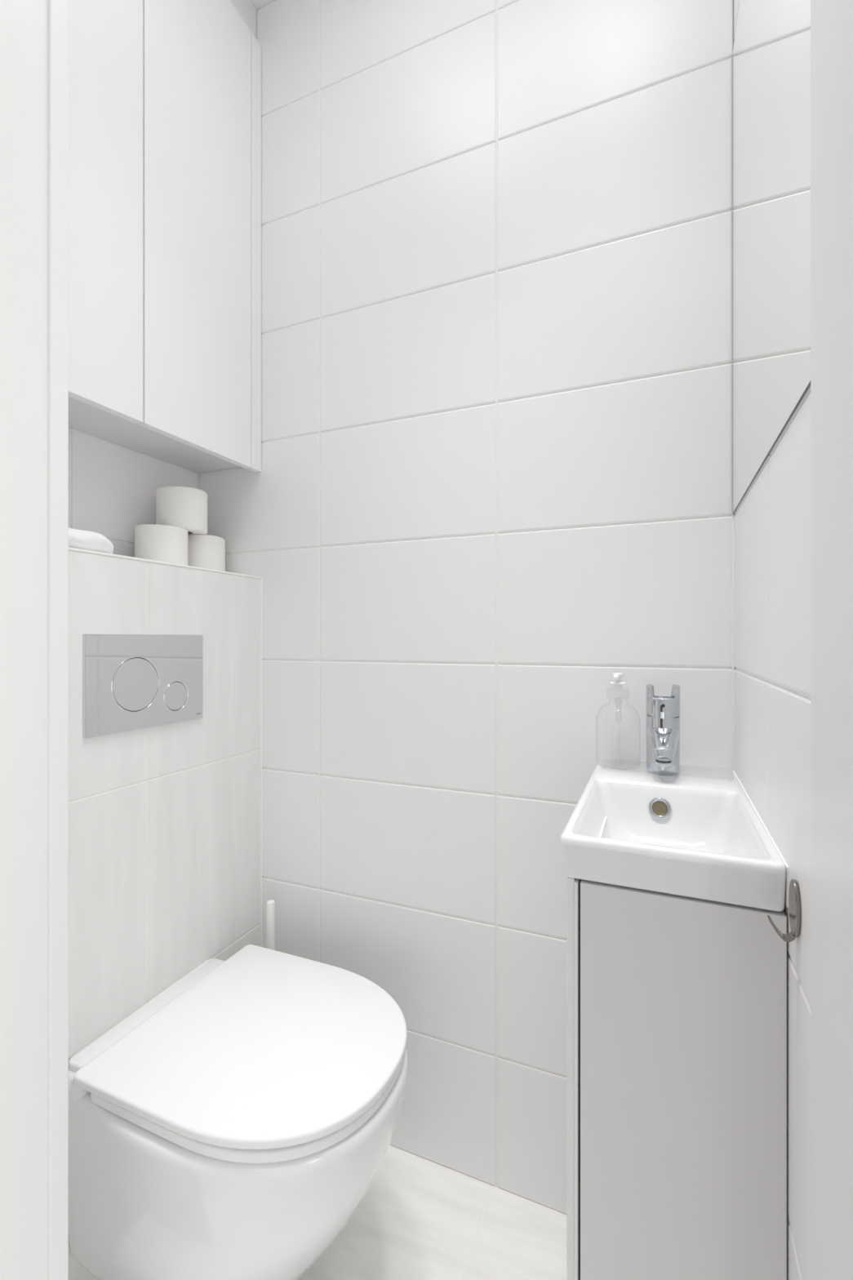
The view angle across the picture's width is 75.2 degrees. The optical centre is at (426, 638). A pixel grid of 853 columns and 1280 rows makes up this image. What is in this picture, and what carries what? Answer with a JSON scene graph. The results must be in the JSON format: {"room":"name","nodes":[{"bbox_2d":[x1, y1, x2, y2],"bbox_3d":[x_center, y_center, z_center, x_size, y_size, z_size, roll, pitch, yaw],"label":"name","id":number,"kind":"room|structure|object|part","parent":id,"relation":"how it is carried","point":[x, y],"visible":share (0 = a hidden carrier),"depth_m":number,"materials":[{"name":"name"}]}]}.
{"room":"bathroom","nodes":[
{"label":"bathroom","id":0,"kind":"room"},
{"bbox_2d":[68,426,198,557],"bbox_3d":[-0.719,-0.201,1.082,0.100,2.500,0.618,0,0,23],"label":"wall","id":1,"kind":"structure","parent":0,"point":[113,487],"depth_m":1.14,"materials":[{"name":"white tile"}]},
{"bbox_2d":[68,0,261,473],"bbox_3d":[-0.583,-0.917,1.031,0.188,1.068,0.604,0,0,23],"label":"upper cabinet","id":2,"kind":"object","parent":1,"relation":"attached to","point":[165,95],"visible":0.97,"depth_m":1.04,"materials":[{"name":"white plastic"}]},
{"bbox_3d":[-0.565,-0.872,0.854,0.018,0.978,0.285,0,0,23],"label":"door","id":3,"kind":"part","parent":2,"relation":"part of","materials":[{"name":"white metal"}]},
{"bbox_3d":[-0.455,-0.872,1.116,0.018,0.978,0.278,0,0,23],"label":"door","id":4,"kind":"part","parent":2,"relation":"part of","materials":[{"name":"white metal"}]},
{"bbox_2d":[68,546,262,1279],"bbox_3d":[-0.585,0.454,1.026,0.191,1.190,0.618,0,0,23],"label":"wall","id":5,"kind":"structure","parent":0,"point":[165,821],"depth_m":1.01,"materials":[{"name":"tile"}]},
{"bbox_2d":[68,528,113,554],"bbox_3d":[-0.613,-0.169,0.878,0.103,0.054,0.205,0,0,23],"label":"folded towel","id":6,"kind":"object","parent":5,"relation":"on","point":[77,539],"visible":0.26,"depth_m":0.91,"materials":[{"name":"white fabric"}]},
{"bbox_2d":[82,634,203,738],"bbox_3d":[-0.494,0.076,0.990,0.007,0.165,0.246,0,0,23],"label":"flush plate","id":7,"kind":"object","parent":5,"relation":"attached to","point":[131,682],"visible":1,"depth_m":0.97,"materials":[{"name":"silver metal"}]},
{"bbox_2d":[134,524,187,565],"bbox_3d":[-0.551,-0.185,1.154,0.100,0.088,0.100,0,0,0],"label":"toilet roll","id":8,"kind":"object","parent":5,"relation":"on","point":[156,542],"visible":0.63,"depth_m":1.11,"materials":[{"name":"white paper"}]},
{"bbox_2d":[155,486,207,534],"bbox_3d":[-0.527,-0.274,1.198,0.101,0.088,0.099,0,0,25],"label":"toilet roll","id":9,"kind":"object","parent":8,"relation":"on","point":[184,507],"visible":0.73,"depth_m":1.16,"materials":[{"name":"white paper"}]},
{"bbox_2d":[68,546,261,578],"bbox_3d":[-0.586,-0.139,1.025,0.190,0.004,0.616,0,0,23],"label":"shelf","id":10,"kind":"object","parent":5,"relation":"attached to","point":[73,553],"depth_m":0.99,"materials":[{"name":"white tile"}]},
{"bbox_2d":[187,534,225,571],"bbox_3d":[-0.513,-0.185,1.264,0.100,0.088,0.100,0,0,4],"label":"toilet roll","id":11,"kind":"object","parent":5,"relation":"on","point":[204,551],"visible":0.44,"depth_m":1.22,"materials":[{"name":"white paper"}]},
{"bbox_2d":[68,944,407,1279],"bbox_3d":[-0.271,0.793,0.897,0.490,0.335,0.387,0,0,23],"label":"toilet","id":12,"kind":"object","parent":5,"relation":"attached to","point":[232,1125],"visible":0.99,"depth_m":0.77,"materials":[{"name":"white ceramic"}]},
{"bbox_3d":[-0.243,0.633,0.885,0.424,0.015,0.377,0,0,23],"label":"lid","id":13,"kind":"part","parent":12,"relation":"part of","materials":[{"name":"white plastic"}]},
{"bbox_2d":[250,0,275,10],"bbox_3d":[-0.157,-1.501,0.813,1.344,0.100,0.878,0,0,23],"label":"ceiling","id":14,"kind":"structure","parent":0,"point":[258,4],"depth_m":1.26,"materials":[{"name":"white paint"}]},
{"bbox_2d":[297,1144,566,1279],"bbox_3d":[-0.099,1.074,0.709,1.332,0.050,1.010,0,0,23],"label":"floor","id":15,"kind":"structure","parent":0,"point":[419,1218],"depth_m":0.98,"materials":[{"name":"tile"}]},
{"bbox_2d":[266,899,275,950],"bbox_3d":[-0.339,0.809,1.203,0.084,0.479,0.084,0,0,23],"label":"toilet brush","id":16,"kind":"object","parent":15,"relation":"on","point":[270,904],"visible":0.09,"depth_m":1.20,"materials":[{"name":"white plastic"}]},
{"bbox_2d":[566,876,786,1279],"bbox_3d":[0.326,0.654,0.751,0.204,0.789,0.415,0,0,23],"label":"vanity cabinet","id":17,"kind":"object","parent":15,"relation":"on","point":[677,1005],"visible":0.8,"depth_m":0.56,"materials":[{"name":"white wood"}]},
{"bbox_3d":[0.236,0.654,0.790,0.008,0.789,0.411,0,0,23],"label":"panel","id":18,"kind":"part","parent":17,"relation":"part of","materials":[{"name":"white wood"}]},
{"bbox_2d":[560,758,788,911],"bbox_3d":[0.322,0.257,0.751,0.212,0.088,0.421,0,0,23],"label":"washbasin","id":19,"kind":"object","parent":17,"relation":"in","point":[695,832],"visible":0.96,"depth_m":0.69,"materials":[{"name":"white ceramic"}]},
{"bbox_2d":[598,672,638,764],"bbox_3d":[0.322,0.135,0.932,0.072,0.155,0.072,0,0,23],"label":"soap bottle","id":20,"kind":"object","parent":19,"relation":"on","point":[617,677],"visible":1,"depth_m":0.92,"materials":[{"name":"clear plastic"}]},
{"bbox_2d":[645,684,679,774],"bbox_3d":[0.367,0.143,0.860,0.051,0.138,0.116,0,0,23],"label":"mixer tap","id":21,"kind":"object","parent":19,"relation":"on","point":[662,712],"visible":1,"depth_m":0.87,"materials":[{"name":"silver metal"}]},
{"bbox_3d":[0.380,0.100,0.890,0.051,0.051,0.051,0,0,23],"label":"lever","id":22,"kind":"part","parent":21,"relation":"part of","materials":[{"name":"silver metal"}]},
{"bbox_3d":[0.363,0.155,0.849,0.048,0.050,0.082,0,0,23],"label":"spout","id":23,"kind":"part","parent":21,"relation":"part of","materials":[{"name":"silver metal"}]},
{"bbox_2d":[198,0,733,1213],"bbox_3d":[-0.011,-0.201,1.173,1.154,2.500,0.100,0,0,23],"label":"wall","id":24,"kind":"structure","parent":0,"point":[493,486],"depth_m":1.08,"materials":[{"name":"white tile"}]},
{"bbox_2d":[733,0,810,1279],"bbox_3d":[0.428,-0.201,0.600,0.100,2.500,0.618,0,0,23],"label":"wall","id":25,"kind":"structure","parent":0,"point":[772,520],"depth_m":0.53,"materials":[{"name":"white tile"}]},
{"bbox_2d":[732,514,734,770],"bbox_3d":[0.500,0.423,0.904,0.003,1.250,0.003,0,0,23],"label":"trim","id":26,"kind":"structure","parent":25,"relation":"attached to","point":[733,515],"depth_m":0.90,"materials":[{"name":"white tile"}]},
{"bbox_2d":[732,0,810,514],"bbox_3d":[0.392,-0.577,0.646,0.002,0.749,0.554,0,0,23],"label":"wall mirror","id":27,"kind":"object","parent":25,"relation":"attached to","point":[771,53],"visible":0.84,"depth_m":0.60,"materials":[{"name":"clear glass"}]},
{"bbox_2d":[767,879,800,942],"bbox_3d":[0.315,0.239,0.491,0.022,0.054,0.030,0,0,23],"label":"wall hook","id":28,"kind":"object","parent":25,"relation":"attached to","point":[794,900],"visible":1,"depth_m":0.48,"materials":[{"name":"silver metal"}]},
{"bbox_3d":[-0.010,-0.201,0.362,3.100,2.500,0.160,0,0,23],"label":"wall","id":29,"kind":"structure","parent":0,"visible":0},
{"bbox_2d":[0,0,68,1279],"bbox_3d":[-0.436,0.019,0.535,0.020,2.060,0.172,0,0,23],"label":"trim","id":30,"kind":"structure","parent":29,"relation":"attached to","point":[34,33],"depth_m":0.58,"materials":[{"name":"white wood"}]},
{"bbox_2d":[810,0,852,1279],"bbox_3d":[0.214,0.019,0.262,0.020,2.060,0.172,0,0,23],"label":"trim","id":31,"kind":"structure","parent":29,"relation":"attached to","point":[831,20],"depth_m":0.30,"materials":[{"name":"white wood"}]}
]}

